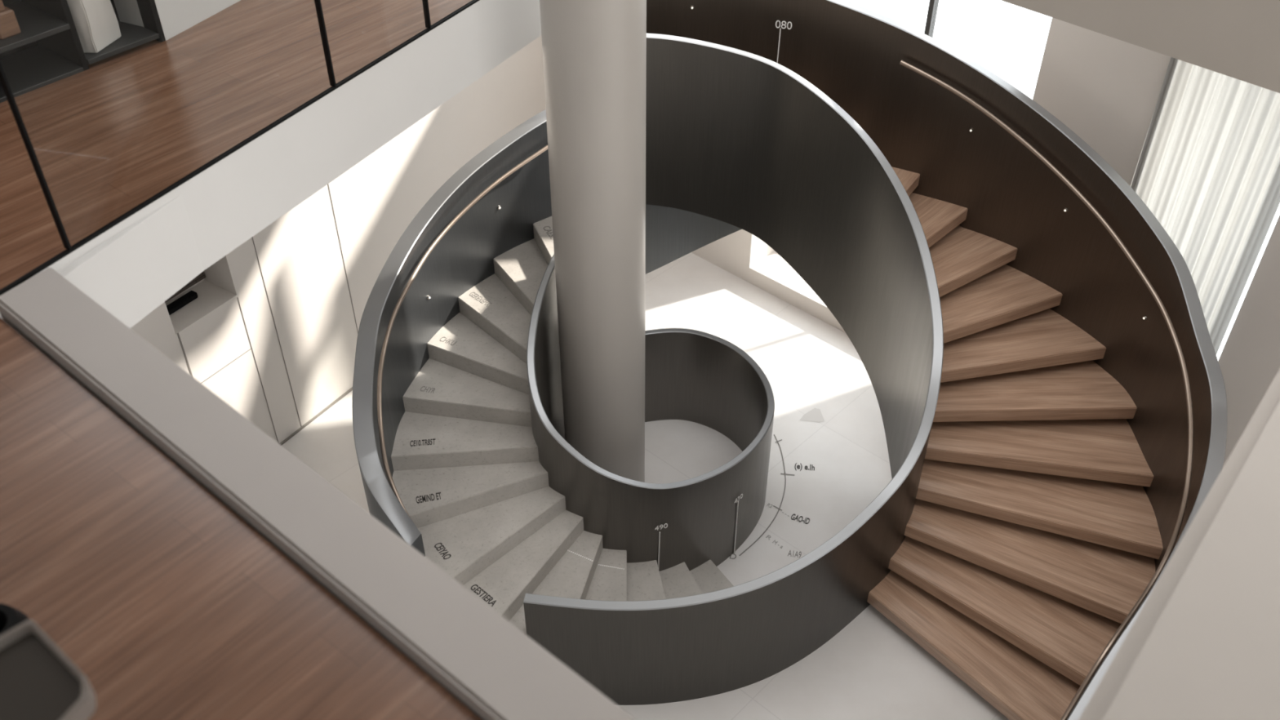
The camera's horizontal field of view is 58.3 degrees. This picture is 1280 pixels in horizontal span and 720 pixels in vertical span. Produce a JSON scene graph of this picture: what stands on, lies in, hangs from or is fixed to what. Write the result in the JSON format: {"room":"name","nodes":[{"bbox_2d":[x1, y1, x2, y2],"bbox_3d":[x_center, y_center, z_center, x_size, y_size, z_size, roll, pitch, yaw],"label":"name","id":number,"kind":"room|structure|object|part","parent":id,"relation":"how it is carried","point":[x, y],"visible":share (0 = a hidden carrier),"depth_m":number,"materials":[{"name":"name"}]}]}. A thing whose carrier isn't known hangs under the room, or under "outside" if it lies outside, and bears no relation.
{"room":"stairwell","nodes":[
{"label":"stairwell","id":0,"kind":"room"},
{"bbox_2d":[113,0,240,40],"bbox_3d":[-2.120,-3.359,6.020,0.300,2.560,2.300,17,43,19],"label":"wall","id":1,"kind":"structure","parent":0,"point":[175,16],"depth_m":6.02,"materials":[{"name":"white paint"}]},
{"bbox_2d":[0,0,480,719],"bbox_3d":[-3.069,-0.159,4.216,7.862,0.040,12.676,0,40,0],"label":"floor","id":2,"kind":"structure","parent":0,"point":[170,606],"depth_m":3.52,"materials":[{"name":"brown wood"}]},
{"bbox_2d":[0,603,30,635],"bbox_3d":[-1.644,0.744,2.947,0.180,0.200,0.180,0,40,0],"label":"round pot","id":3,"kind":"object","parent":2,"relation":"on","point":[11,617],"visible":0.26,"depth_m":2.92,"materials":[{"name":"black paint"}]},
{"bbox_2d":[0,619,96,719],"bbox_3d":[-1.254,0.886,2.481,0.322,0.580,0.246,32,49,33],"label":"side table","id":4,"kind":"object","parent":2,"relation":"on","point":[38,682],"visible":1,"depth_m":2.34,"materials":[{"name":"grey glass"}]},
{"bbox_2d":[0,0,165,102],"bbox_3d":[-3.213,-1.890,5.088,0.460,1.500,1.782,27,47,29],"label":"shelving unit","id":5,"kind":"object","parent":2,"relation":"on","point":[47,49],"visible":0.8,"depth_m":5.70,"materials":[{"name":"black paint"}]},
{"bbox_2d":[0,5,21,39],"bbox_3d":[-3.067,-1.623,5.454,0.230,0.120,0.105,27,47,29],"label":"wooden block","id":6,"kind":"object","parent":5,"relation":"on","point":[9,25],"visible":0.95,"depth_m":5.40,"materials":[{"name":"brown wood"}]},
{"bbox_3d":[-3.385,-1.978,5.193,0.020,1.500,1.742,27,47,29],"label":"panel","id":7,"kind":"part","parent":5,"relation":"part of","materials":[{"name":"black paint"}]},
{"bbox_3d":[-3.340,-1.385,5.282,0.440,0.025,1.290,27,47,29],"label":"shelf","id":8,"kind":"part","parent":5,"relation":"part of","materials":[{"name":"grey wood"}]},
{"bbox_2d":[66,0,120,53],"bbox_3d":[-2.739,-1.750,5.715,0.093,0.376,0.240,10,41,12],"label":"ceramic vase","id":9,"kind":"object","parent":5,"relation":"on","point":[95,21],"visible":0.91,"depth_m":5.72,"materials":[{"name":"white ceramic"}]},
{"bbox_3d":[-2.793,-1.670,5.936,0.440,0.025,0.402,27,47,29],"label":"shelf","id":10,"kind":"part","parent":5,"relation":"part of","materials":[{"name":"grey wood"}]},
{"bbox_3d":[-2.663,-2.327,5.611,0.450,1.500,0.030,27,47,29],"label":"panel","id":11,"kind":"part","parent":5,"relation":"part of","materials":[{"name":"black paint"}]},
{"bbox_2d":[0,0,479,295],"bbox_3d":[-1.266,-2.028,5.526,0.032,1.150,4.892,19,44,21],"label":"glass balustrade","id":12,"kind":"object","parent":2,"relation":"on","point":[3,80],"visible":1,"depth_m":4.82,"materials":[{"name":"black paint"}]},
{"bbox_3d":[-2.243,-0.875,4.135,0.030,1.138,0.010,19,44,21],"label":"post","id":13,"kind":"part","parent":12,"relation":"part of","materials":[{"name":"black paint"}]},
{"bbox_3d":[-1.490,-1.768,5.206,0.030,1.138,0.010,19,44,21],"label":"post","id":14,"kind":"part","parent":12,"relation":"part of","materials":[{"name":"black metal"}]},
{"bbox_3d":[-1.124,-2.203,5.726,0.030,1.138,0.010,19,44,21],"label":"post","id":15,"kind":"part","parent":12,"relation":"part of","materials":[{"name":"black metal"}]},
{"bbox_2d":[0,0,541,368],"bbox_3d":[-3.069,-0.005,4.344,7.862,0.440,12.676,0,40,0],"label":"floor slab edge","id":16,"kind":"structure","parent":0,"point":[131,268],"depth_m":5.42,"materials":[{"name":"white paint"}]},
{"bbox_2d":[0,267,635,719],"bbox_3d":[-0.741,0.768,3.371,4.162,0.500,0.238,29,48,30],"label":"ledge","id":17,"kind":"structure","parent":16,"relation":"attached to","point":[483,660],"depth_m":3.35,"materials":[{"name":"grey paint"}]},
{"bbox_2d":[129,35,546,443],"bbox_3d":[-2.500,-1.284,8.871,0.500,3.400,10.000,23,45,25],"label":"wall","id":18,"kind":"structure","parent":0,"point":[376,199],"depth_m":8.95,"materials":[{"name":"white paint"}]},
{"bbox_2d":[166,290,197,315],"bbox_3d":[-3.244,-0.402,8.086,0.060,0.049,0.270,23,45,25],"label":"storage box","id":19,"kind":"object","parent":18,"relation":"on","point":[184,300],"visible":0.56,"depth_m":8.07,"materials":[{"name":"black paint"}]},
{"bbox_2d":[177,184,358,445],"bbox_3d":[-2.286,-1.194,8.764,0.012,3.400,10.000,23,45,25],"label":"trim","id":20,"kind":"structure","parent":18,"relation":"attached to","point":[349,390],"depth_m":8.93,"materials":[{"name":"grey"}]},
{"bbox_2d":[281,252,1008,719],"bbox_3d":[0.000,0.824,9.155,18.000,0.200,19.000,0,40,0],"label":"floor","id":21,"kind":"structure","parent":0,"point":[870,669],"depth_m":8.96,"materials":[{"name":"concrete"}]},
{"bbox_2d":[351,109,774,635],"bbox_3d":[-0.385,0.181,7.729,2.709,2.666,3.395,0,40,0],"label":"stone staircase","id":22,"kind":"structure","parent":21,"relation":"on","point":[463,451],"depth_m":7.63,"materials":[{"name":"stone"}]},
{"bbox_3d":[-1.026,0.030,7.895,1.412,2.646,2.938,0,40,0],"label":"balustrade","id":23,"kind":"part","parent":22,"relation":"part of","materials":[{"name":"metal"}]},
{"bbox_3d":[-1.224,-0.252,7.583,0.472,1.420,2.442,12,41,14],"label":"handrail","id":24,"kind":"part","parent":22,"relation":"part of","materials":[{"name":"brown metal"}]},
{"bbox_3d":[0.117,0.279,8.060,1.692,2.040,1.891,0,40,0],"label":"balustrade","id":25,"kind":"part","parent":22,"relation":"part of","materials":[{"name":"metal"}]},
{"bbox_2d":[539,0,646,482],"bbox_3d":[-0.262,-2.055,6.362,0.596,7.800,0.596,0,40,0],"label":"column","id":26,"kind":"structure","parent":21,"relation":"on","point":[594,51],"depth_m":7.01,"materials":[{"name":"paint"}]},
{"bbox_2d":[729,408,824,559],"bbox_3d":[1.124,1.004,8.780,0.561,0.002,2.001,15,42,17],"label":"floor marking","id":27,"kind":"object","parent":21,"relation":"on","point":[815,415],"depth_m":8.97,"materials":[{"name":"grey paint"}]},
{"bbox_2d":[800,408,824,422],"bbox_3d":[1.408,0.454,9.440,0.206,0.001,0.178,0,40,0],"label":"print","id":28,"kind":"object","parent":21,"relation":"on","point":[815,415],"depth_m":9.43},
{"bbox_2d":[523,0,1227,719],"bbox_3d":[1.424,0.001,7.481,4.225,3.221,4.898,0,40,0],"label":"staircase","id":29,"kind":"structure","parent":21,"relation":"on","point":[1034,346],"depth_m":7.96,"materials":[{"name":"brown wood"}]},
{"bbox_3d":[0.440,-1.024,9.325,1.488,1.060,0.270,3,40,4],"label":"soffit panel","id":30,"kind":"part","parent":29,"relation":"part of","materials":[{"name":"paint"}]},
{"bbox_3d":[0.651,-0.056,7.637,2.679,3.104,3.360,0,40,0],"label":"balustrade","id":31,"kind":"part","parent":29,"relation":"part of","materials":[{"name":"metal"}]},
{"bbox_3d":[2.717,0.053,7.340,1.400,2.318,4.195,-3,40,-4],"label":"handrail","id":32,"kind":"part","parent":29,"relation":"part of","materials":[{"name":"brown metal"}]},
{"bbox_2d":[691,17,1279,466],"bbox_3d":[2.826,-4.991,5.822,13.751,13.000,0.800,31,49,32],"label":"wall","id":33,"kind":"structure","parent":0,"point":[1104,89],"depth_m":8.09,"materials":[{"name":"paint"}]},
{"bbox_2d":[924,0,938,37],"bbox_3d":[2.151,-1.949,9.379,2.137,3.430,0.070,31,49,32],"label":"window frame","id":34,"kind":"structure","parent":33,"relation":"in","point":[933,4],"depth_m":8.72,"materials":[{"name":"white metal"}]},
{"bbox_2d":[1000,0,1279,93],"bbox_3d":[4.430,-1.504,5.389,0.220,1.300,6.120,-32,49,-32],"label":"ceiling","id":35,"kind":"structure","parent":33,"relation":"attached to","point":[1237,39],"depth_m":6.57,"materials":[{"name":"beige paint"}]},
{"bbox_2d":[1078,368,1279,719],"bbox_3d":[3.336,0.440,3.841,2.200,0.600,7.500,27,47,29],"label":"wall","id":36,"kind":"structure","parent":33,"relation":"attached to","point":[1204,644],"depth_m":3.08,"materials":[{"name":"paint"}]},
{"bbox_2d":[1130,57,1279,354],"bbox_3d":[3.823,-0.762,8.106,0.949,3.520,0.065,31,49,32],"label":"sheer curtain","id":37,"kind":"object","parent":33,"relation":"hanging from","point":[1207,169],"visible":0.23,"depth_m":7.70,"materials":[{"name":"fabric"}]},
{"bbox_3d":[-3.138,-1.566,5.387,0.238,0.120,0.219,0,40,0],"label":"wooden block","id":38,"kind":"object","parent":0,"visible":0},
{"bbox_2d":[0,0,4,12],"bbox_3d":[-3.106,-1.690,5.346,0.220,0.119,0.155,27,47,29],"label":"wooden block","id":39,"kind":"object","parent":38,"relation":"on","point":[2,6],"visible":1,"depth_m":5.36,"materials":[{"name":"brown wood"}]}
]}

